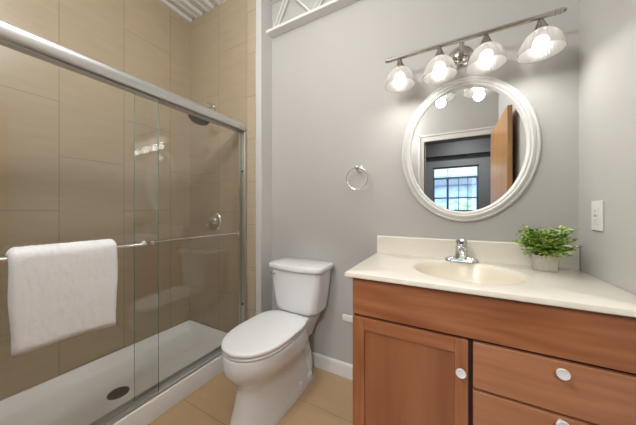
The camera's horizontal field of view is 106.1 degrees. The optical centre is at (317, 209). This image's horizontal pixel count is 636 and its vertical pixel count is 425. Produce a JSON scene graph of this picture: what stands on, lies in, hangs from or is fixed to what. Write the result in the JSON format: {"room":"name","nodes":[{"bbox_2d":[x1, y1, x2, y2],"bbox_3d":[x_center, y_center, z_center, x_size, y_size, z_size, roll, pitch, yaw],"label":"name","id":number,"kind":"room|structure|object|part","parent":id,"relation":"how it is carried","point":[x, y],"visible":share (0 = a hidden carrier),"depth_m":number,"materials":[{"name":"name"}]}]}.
{"room":"bathroom","nodes":[
{"label":"bathroom","id":0,"kind":"room"},
{"bbox_2d":[0,0,189,400],"bbox_3d":[-1.554,-0.352,1.668,0.100,2.985,1.800,0,0,28],"label":"wall","id":1,"kind":"structure","parent":0,"point":[67,136],"depth_m":1.65,"materials":[{"name":"tile"}]},
{"bbox_2d":[160,0,225,21],"bbox_3d":[-0.371,-1.761,0.814,3.033,0.032,2.220,0,0,28],"label":"ceiling","id":2,"kind":"structure","parent":0,"point":[188,9],"depth_m":2.06,"materials":[{"name":"white metal"}]},
{"bbox_2d":[148,366,352,424],"bbox_3d":[-0.436,1.165,0.855,2.840,0.050,2.170,0,0,28],"label":"floor","id":3,"kind":"structure","parent":0,"point":[327,399],"depth_m":1.39,"materials":[{"name":"tile"}]},
{"bbox_2d":[0,320,226,424],"bbox_3d":[-1.228,1.081,1.415,0.715,0.118,1.465,0,0,28],"label":"shower pan","id":4,"kind":"object","parent":3,"relation":"on","point":[82,395],"visible":0.88,"depth_m":1.47,"materials":[{"name":"plastic"}]},
{"bbox_2d":[221,257,332,424],"bbox_3d":[-0.237,0.752,1.442,0.418,0.776,0.719,0,0,28],"label":"toilet","id":5,"kind":"object","parent":3,"relation":"on","point":[267,357],"visible":1,"depth_m":1.35,"materials":[{"name":"ceramic"}]},
{"bbox_3d":[-0.308,0.712,1.350,0.344,0.013,0.477,0,0,28],"label":"seat","id":6,"kind":"part","parent":5,"relation":"part of","materials":[{"name":"plastic"}]},
{"bbox_3d":[-0.302,0.689,1.360,0.352,0.022,0.510,0,0,28],"label":"lid","id":7,"kind":"part","parent":5,"relation":"part of","materials":[{"name":"plastic"}]},
{"bbox_3d":[-0.126,0.382,1.650,0.418,0.036,0.248,0,0,28],"label":"tank lid","id":8,"kind":"part","parent":5,"relation":"part of","materials":[{"name":"ceramic"}]},
{"bbox_3d":[-0.123,0.543,1.654,0.386,0.297,0.222,0,0,28],"label":"tank","id":9,"kind":"part","parent":5,"relation":"part of","materials":[{"name":"ceramic"}]},
{"bbox_2d":[353,278,635,424],"bbox_3d":[0.660,0.716,1.055,0.893,0.848,0.544,0,0,28],"label":"vanity cabinet","id":10,"kind":"object","parent":3,"relation":"on","point":[422,356],"visible":0.88,"depth_m":0.83,"materials":[{"name":"brown wood"}]},
{"bbox_3d":[0.351,0.745,0.955,0.351,0.471,0.007,0,0,28],"label":"door","id":11,"kind":"part","parent":10,"relation":"part of","materials":[{"name":"brown wood"}]},
{"bbox_3d":[0.350,0.490,0.953,0.337,0.052,0.019,0,0,28],"label":"rail","id":12,"kind":"part","parent":10,"relation":"part of","materials":[{"name":"brown wood"}]},
{"bbox_3d":[0.505,0.574,0.844,0.034,0.034,0.024,0,0,28],"label":"knob","id":13,"kind":"part","parent":10,"relation":"part of","materials":[{"name":"metal"}]},
{"bbox_2d":[345,235,635,317],"bbox_3d":[0.654,0.296,1.067,0.920,0.264,0.559,0,0,28],"label":"countertop","id":14,"kind":"structure","parent":10,"relation":"on","point":[503,271],"depth_m":1.04,"materials":[{"name":"stone"}]},
{"bbox_2d":[444,238,479,263],"bbox_3d":[0.725,0.208,1.204,0.158,0.123,0.153,0,0,28],"label":"faucet","id":15,"kind":"object","parent":14,"relation":"on","point":[461,250],"visible":1,"depth_m":1.22,"materials":[{"name":"silver metal"}]},
{"bbox_3d":[0.738,0.166,1.229,0.054,0.040,0.086,0,0,28],"label":"lever","id":16,"kind":"part","parent":15,"relation":"part of","materials":[{"name":"silver metal"}]},
{"bbox_3d":[0.719,0.217,1.194,0.034,0.047,0.131,0,0,28],"label":"spout","id":17,"kind":"part","parent":15,"relation":"part of","materials":[{"name":"silver metal"}]},
{"bbox_3d":[0.748,0.256,1.246,0.158,0.026,0.056,0,0,28],"label":"plate","id":18,"kind":"part","parent":15,"relation":"part of","materials":[{"name":"silver metal"}]},
{"bbox_2d":[414,261,527,284],"bbox_3d":[0.652,0.349,1.060,0.422,0.157,0.384,0,0,28],"label":"basin","id":19,"kind":"object","parent":14,"relation":"in","point":[480,273],"depth_m":1.17,"materials":[{"name":"beige ceramic"}]},
{"bbox_2d":[512,224,582,271],"bbox_3d":[1.011,0.168,1.050,0.249,0.203,0.199,0,0,28],"label":"potted plant","id":20,"kind":"object","parent":14,"relation":"on","point":[547,246],"visible":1,"depth_m":1.03,"materials":[{"name":"green plant"}]},
{"bbox_3d":[1.012,0.235,1.065,0.079,0.068,0.067,0,0,20],"label":"pot","id":21,"kind":"part","parent":20,"relation":"part of","materials":[{"name":"white ceramic"}]},
{"bbox_3d":[0.744,0.714,0.741,0.446,0.162,0.020,0,0,28],"label":"drawer","id":22,"kind":"part","parent":10,"relation":"part of","materials":[{"name":"brown wood"}]},
{"bbox_3d":[0.744,0.544,0.741,0.446,0.160,0.020,0,0,28],"label":"drawer","id":23,"kind":"part","parent":10,"relation":"part of","materials":[{"name":"brown wood"}]},
{"bbox_3d":[0.735,0.646,0.720,0.034,0.034,0.024,0,0,28],"label":"knob","id":24,"kind":"part","parent":10,"relation":"part of","materials":[{"name":"metal"}]},
{"bbox_3d":[0.735,0.491,0.720,0.034,0.034,0.024,0,0,28],"label":"knob","id":25,"kind":"part","parent":10,"relation":"part of","materials":[{"name":"metal"}]},
{"bbox_2d":[256,0,271,314],"bbox_3d":[-0.759,-0.352,2.131,0.860,2.985,0.230,0,0,28],"label":"wall","id":26,"kind":"structure","parent":0,"point":[263,7],"depth_m":1.85,"materials":[{"name":"paint"}]},
{"bbox_2d":[0,19,246,424],"bbox_3d":[-0.946,0.168,1.263,0.080,1.708,1.464,0,0,28],"label":"shower door frame","id":27,"kind":"object","parent":26,"relation":"attached to","point":[13,37],"visible":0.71,"depth_m":1.28,"materials":[{"name":"metal"}]},
{"bbox_2d":[0,100,158,424],"bbox_3d":[-1.056,0.199,0.965,0.056,1.622,0.793,0,0,29],"label":"shower door","id":28,"kind":"structure","parent":27,"relation":"hanging from","point":[142,243],"depth_m":1.32,"materials":[{"name":"clear glass"}]},
{"bbox_2d":[5,239,117,356],"bbox_3d":[-1.025,0.332,0.981,0.096,0.397,0.316,0,0,28],"label":"towel","id":29,"kind":"object","parent":28,"relation":"hanging from","point":[58,292],"visible":1,"depth_m":0.93,"materials":[{"name":"fabric"}]},
{"bbox_3d":[-1.077,0.199,0.977,0.006,1.622,0.793,0,0,29],"label":"glass","id":30,"kind":"part","parent":28,"relation":"part of","materials":[{"name":"clear glass"}]},
{"bbox_3d":[-0.940,-0.648,1.259,0.060,0.076,1.464,0,0,28],"label":"header rail","id":31,"kind":"part","parent":27,"relation":"part of","materials":[{"name":"metal"}]},
{"bbox_2d":[134,94,239,401],"bbox_3d":[-0.799,0.199,1.577,0.048,1.622,0.726,0,0,29],"label":"shower door","id":32,"kind":"structure","parent":27,"relation":"hanging from","point":[237,233],"depth_m":1.25,"materials":[{"name":"clear glass"}]},
{"bbox_3d":[-0.785,0.199,1.569,0.006,1.622,0.726,0,0,29],"label":"glass","id":33,"kind":"part","parent":32,"relation":"part of","materials":[{"name":"clear glass"}]},
{"bbox_2d":[190,0,246,332],"bbox_3d":[-0.875,-0.403,2.063,0.720,2.885,0.010,0,0,28],"label":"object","id":34,"kind":"structure","parent":26,"relation":"attached to","point":[218,37],"depth_m":2.06,"materials":[{"name":"beige tile"}]},
{"bbox_2d":[188,101,215,125],"bbox_3d":[-0.898,-0.796,1.923,0.152,0.248,0.298,0,0,16],"label":"shower","id":35,"kind":"object","parent":34,"relation":"attached to","point":[194,119],"visible":0.51,"depth_m":1.88,"materials":[{"name":"silver metal"}]},
{"bbox_3d":[-0.924,-0.832,1.971,0.045,0.166,0.216,0,0,3],"label":"shower arm","id":36,"kind":"part","parent":35,"relation":"part of","materials":[{"name":"silver metal"}]},
{"bbox_2d":[206,212,220,229],"bbox_3d":[-0.905,0.098,2.039,0.160,0.160,0.062,0,0,28],"label":"shower valve","id":37,"kind":"object","parent":34,"relation":"attached to","point":[214,221],"visible":1,"depth_m":2.04,"materials":[{"name":"silver metal"}]},
{"bbox_3d":[-0.915,0.105,2.037,0.075,0.075,0.050,0,0,28],"label":"lever","id":38,"kind":"part","parent":37,"relation":"part of","materials":[{"name":"silver metal"}]},
{"bbox_2d":[247,0,254,319],"bbox_3d":[-0.522,-0.352,1.872,0.080,2.985,0.011,0,0,28],"label":"tile","id":39,"kind":"structure","parent":26,"relation":"attached to","point":[250,3],"depth_m":1.87,"materials":[{"name":"beige tile"}]},
{"bbox_2d":[255,0,255,315],"bbox_3d":[-0.484,-0.352,1.854,0.006,2.985,0.018,0,0,28],"label":"trim","id":40,"kind":"structure","parent":26,"relation":"attached to","point":[255,0],"depth_m":1.85,"materials":[{"name":"paint"}]},
{"bbox_2d":[272,0,578,364],"bbox_3d":[0.451,-0.352,1.552,1.940,2.985,0.100,0,0,28],"label":"wall","id":41,"kind":"structure","parent":0,"point":[333,113],"depth_m":1.55,"materials":[{"name":"grey paint"}]},
{"bbox_2d":[266,0,359,37],"bbox_3d":[0.393,-1.401,1.487,1.780,0.021,0.070,0,0,28],"label":"trim","id":42,"kind":"structure","parent":41,"relation":"attached to","point":[331,6],"depth_m":1.72,"materials":[{"name":"white paint"}]},
{"bbox_2d":[268,0,322,26],"bbox_3d":[0.392,-1.576,1.487,1.773,0.335,0.066,0,0,28],"label":"joist","id":43,"kind":"object","parent":42,"relation":"on","point":[272,2],"visible":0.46,"depth_m":1.84,"materials":[{"name":"white paint"}]},
{"bbox_3d":[-0.294,-1.536,1.846,0.147,0.253,0.008,0,0,28],"label":"web rod","id":44,"kind":"part","parent":43,"relation":"part of","materials":[{"name":"white paint"}]},
{"bbox_3d":[-0.273,-1.536,1.860,0.147,0.253,0.008,0,0,28],"label":"web rod","id":45,"kind":"part","parent":43,"relation":"part of","materials":[{"name":"white paint"}]},
{"bbox_2d":[311,351,352,379],"bbox_3d":[0.013,1.093,1.723,0.885,0.095,0.015,0,0,28],"label":"baseboard","id":46,"kind":"structure","parent":41,"relation":"attached to","point":[326,363],"depth_m":1.67,"materials":[{"name":"white paint"}]},
{"bbox_2d":[342,314,352,322],"bbox_3d":[0.219,0.739,1.615,0.115,0.046,0.008,0,0,28],"label":"cover plate","id":47,"kind":"object","parent":41,"relation":"attached to","point":[347,318],"visible":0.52,"depth_m":1.62,"materials":[{"name":"white plastic"}]},
{"bbox_2d":[346,165,367,189],"bbox_3d":[0.262,-0.211,1.562,0.150,0.166,0.060,0,0,28],"label":"towel ring","id":48,"kind":"object","parent":41,"relation":"attached to","point":[359,168],"visible":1,"depth_m":1.55,"materials":[{"name":"silver metal"}]},
{"bbox_3d":[0.262,-0.272,1.562,0.044,0.044,0.060,0,0,28],"label":"post","id":49,"kind":"part","parent":48,"relation":"part of","materials":[{"name":"silver metal"}]},
{"bbox_2d":[402,76,540,220],"bbox_3d":[0.787,-0.326,1.295,0.640,0.780,0.030,0,0,28],"label":"mirror","id":50,"kind":"object","parent":41,"relation":"attached to","point":[471,148],"visible":1,"depth_m":1.28,"materials":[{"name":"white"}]},
{"bbox_2d":[385,7,567,92],"bbox_3d":[0.729,-0.791,1.213,0.754,0.212,0.230,0,0,28],"label":"vanity light","id":51,"kind":"object","parent":41,"relation":"attached to","point":[545,41],"visible":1,"depth_m":1.15,"materials":[{"name":"white glass"}]},
{"bbox_2d":[394,58,404,84],"bbox_3d":[0.453,-0.767,1.324,0.068,0.142,0.068,0,0,28],"label":"bulb","id":52,"kind":"object","parent":51,"relation":"attached to","point":[399,64],"depth_m":1.31,"materials":[{"name":"white glass"}]},
{"bbox_3d":[0.453,-0.733,1.324,0.163,0.095,0.163,0,0,28],"label":"lamp shade","id":53,"kind":"part","parent":51,"relation":"part of","materials":[{"name":"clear glass"}]},
{"bbox_2d":[433,47,445,75],"bbox_3d":[0.626,-0.767,1.230,0.068,0.142,0.068,0,0,28],"label":"bulb","id":54,"kind":"object","parent":51,"relation":"attached to","point":[439,52],"depth_m":1.22,"materials":[{"name":"white glass"}]},
{"bbox_3d":[0.626,-0.733,1.230,0.163,0.095,0.163,0,0,28],"label":"lamp shade","id":55,"kind":"part","parent":51,"relation":"part of","materials":[{"name":"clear glass"}]},
{"bbox_3d":[0.742,-0.827,1.235,0.030,0.048,0.129,0,0,28],"label":"arm","id":56,"kind":"part","parent":51,"relation":"part of","materials":[{"name":"silver metal"}]},
{"bbox_2d":[479,33,492,64],"bbox_3d":[0.799,-0.767,1.137,0.068,0.142,0.068,0,0,28],"label":"bulb","id":57,"kind":"object","parent":51,"relation":"attached to","point":[486,39],"depth_m":1.12,"materials":[{"name":"white glass"}]},
{"bbox_3d":[0.799,-0.733,1.137,0.163,0.095,0.163,0,0,28],"label":"lamp shade","id":58,"kind":"part","parent":51,"relation":"part of","materials":[{"name":"clear glass"}]},
{"bbox_2d":[532,17,549,51],"bbox_3d":[0.972,-0.767,1.043,0.068,0.142,0.068,0,0,28],"label":"bulb","id":59,"kind":"object","parent":51,"relation":"attached to","point":[541,23],"depth_m":1.03,"materials":[{"name":"white glass"}]},
{"bbox_3d":[0.972,-0.733,1.043,0.163,0.095,0.163,0,0,28],"label":"lamp shade","id":60,"kind":"part","parent":51,"relation":"part of","materials":[{"name":"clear glass"}]},
{"bbox_2d":[377,235,579,269],"bbox_3d":[0.781,0.217,1.304,0.916,0.107,0.021,0,0,28],"label":"backsplash","id":61,"kind":"structure","parent":41,"relation":"attached to","point":[486,251],"depth_m":1.27,"materials":[{"name":"stone"}]},
{"bbox_2d":[579,0,635,294],"bbox_3d":[0.769,-0.352,0.204,0.100,2.985,2.170,0,0,28],"label":"wall","id":62,"kind":"structure","parent":0,"point":[607,28],"depth_m":0.89,"materials":[{"name":"paint"}]},
{"bbox_2d":[591,200,603,231],"bbox_3d":[1.109,0.024,0.951,0.010,0.120,0.078,0,0,28],"label":"wall outlet","id":63,"kind":"object","parent":62,"relation":"attached to","point":[597,207],"visible":1,"depth_m":0.94,"materials":[{"name":"white plastic"}]},
{"bbox_2d":[593,207,598,223],"bbox_3d":[1.107,0.024,0.952,0.004,0.068,0.036,0,0,28],"label":"receptacle","id":64,"kind":"object","parent":63,"relation":"attached to","point":[595,209],"depth_m":0.95,"materials":[{"name":"white plastic"}]}
]}

